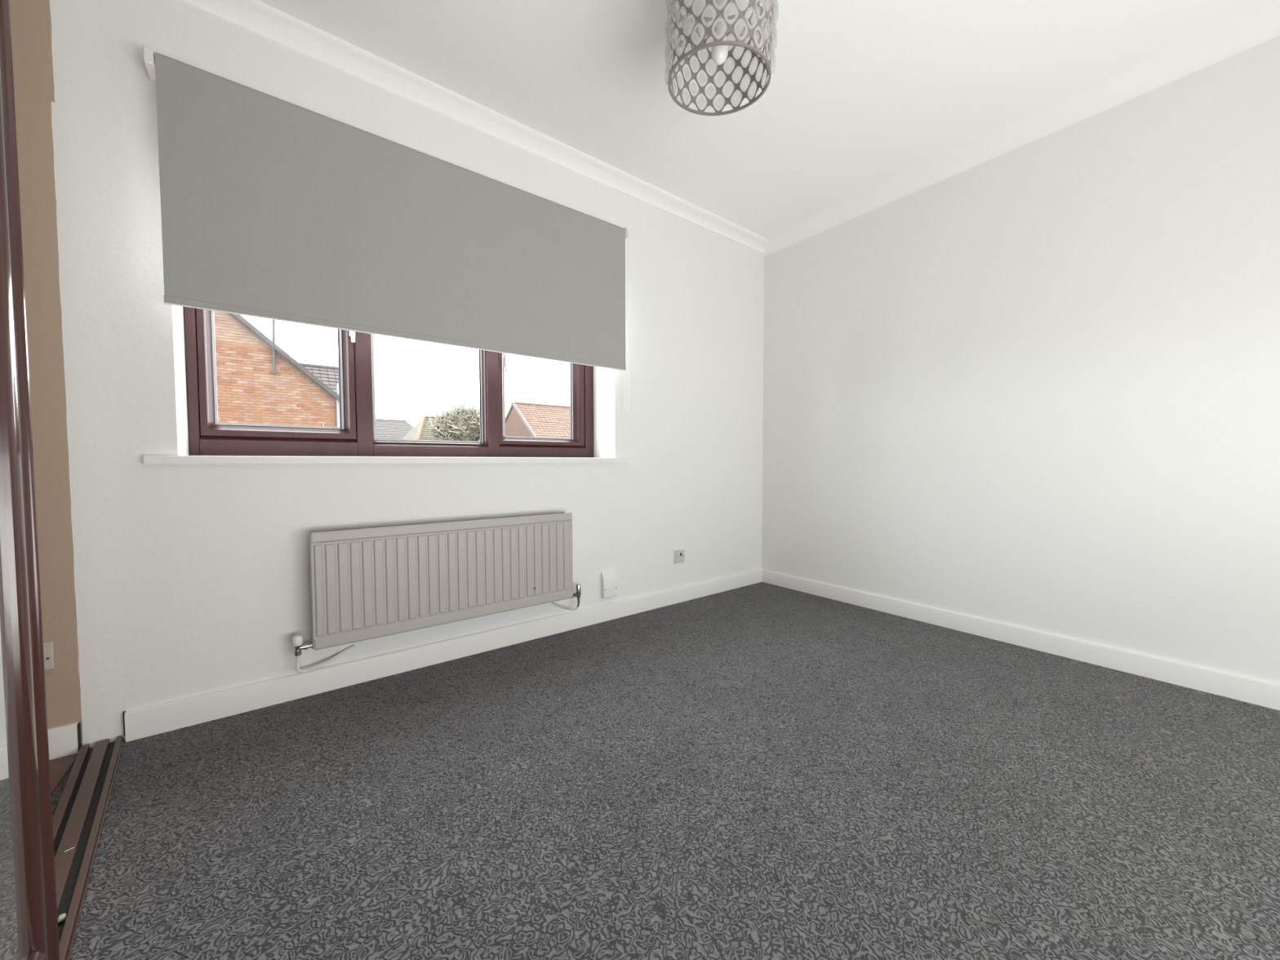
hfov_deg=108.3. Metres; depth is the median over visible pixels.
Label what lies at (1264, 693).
baseboard
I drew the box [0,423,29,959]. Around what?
mirror
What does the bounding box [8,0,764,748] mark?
wall
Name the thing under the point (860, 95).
ceiling
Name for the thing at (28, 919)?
door
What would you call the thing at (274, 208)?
roller blind
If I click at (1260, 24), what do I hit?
trim
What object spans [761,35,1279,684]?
wall
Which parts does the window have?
sash, frame rail, lever, sill, frame rail, handle, lever, sash, frame rail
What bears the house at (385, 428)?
on the ground
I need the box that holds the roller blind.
[142,44,629,409]
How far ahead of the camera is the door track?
1.08 m
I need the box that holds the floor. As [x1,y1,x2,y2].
[51,582,1279,959]
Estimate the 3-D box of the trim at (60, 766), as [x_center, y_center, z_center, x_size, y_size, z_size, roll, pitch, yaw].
[-0.859,0.865,-0.149,0.588,0.004,3.384,-2,3,-38]
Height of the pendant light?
0.386 m
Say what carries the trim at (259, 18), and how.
attached to the wall at (160, 583)
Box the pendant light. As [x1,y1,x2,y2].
[667,0,774,115]
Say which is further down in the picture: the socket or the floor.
the floor
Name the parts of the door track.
rail, rail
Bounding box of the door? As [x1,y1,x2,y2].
[0,0,66,959]
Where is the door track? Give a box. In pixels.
[52,735,124,959]
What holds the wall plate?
attached to the wall at (160, 583)
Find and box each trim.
[48,752,78,794]
[177,0,768,253]
[764,0,1279,256]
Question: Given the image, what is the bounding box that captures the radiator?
[291,511,581,673]
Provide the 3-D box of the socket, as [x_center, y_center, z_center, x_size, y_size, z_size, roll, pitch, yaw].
[0.242,0.466,2.830,0.087,0.088,0.016,-2,3,-38]
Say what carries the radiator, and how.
attached to the wall at (160, 583)
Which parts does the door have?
rail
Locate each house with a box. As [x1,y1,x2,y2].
[213,311,339,426]
[298,349,338,392]
[375,418,413,439]
[401,415,443,439]
[505,391,570,438]
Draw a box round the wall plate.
[43,640,54,670]
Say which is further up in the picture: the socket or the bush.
the bush
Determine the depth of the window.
1.97 m
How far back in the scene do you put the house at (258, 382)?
12.39 m
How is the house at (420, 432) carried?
on the ground
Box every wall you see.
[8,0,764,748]
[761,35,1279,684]
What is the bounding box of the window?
[142,306,628,463]
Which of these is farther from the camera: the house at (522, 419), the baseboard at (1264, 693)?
the house at (522, 419)
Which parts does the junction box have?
terminal lid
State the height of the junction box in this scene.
0.135 m
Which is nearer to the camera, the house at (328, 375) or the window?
the window
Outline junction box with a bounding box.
[600,570,617,598]
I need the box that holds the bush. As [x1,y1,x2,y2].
[426,398,479,440]
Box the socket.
[673,547,684,564]
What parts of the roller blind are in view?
bracket plate, bead chain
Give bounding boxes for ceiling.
[258,0,1271,237]
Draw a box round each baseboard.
[47,568,763,759]
[762,568,1279,710]
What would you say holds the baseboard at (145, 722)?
attached to the wall at (160, 583)

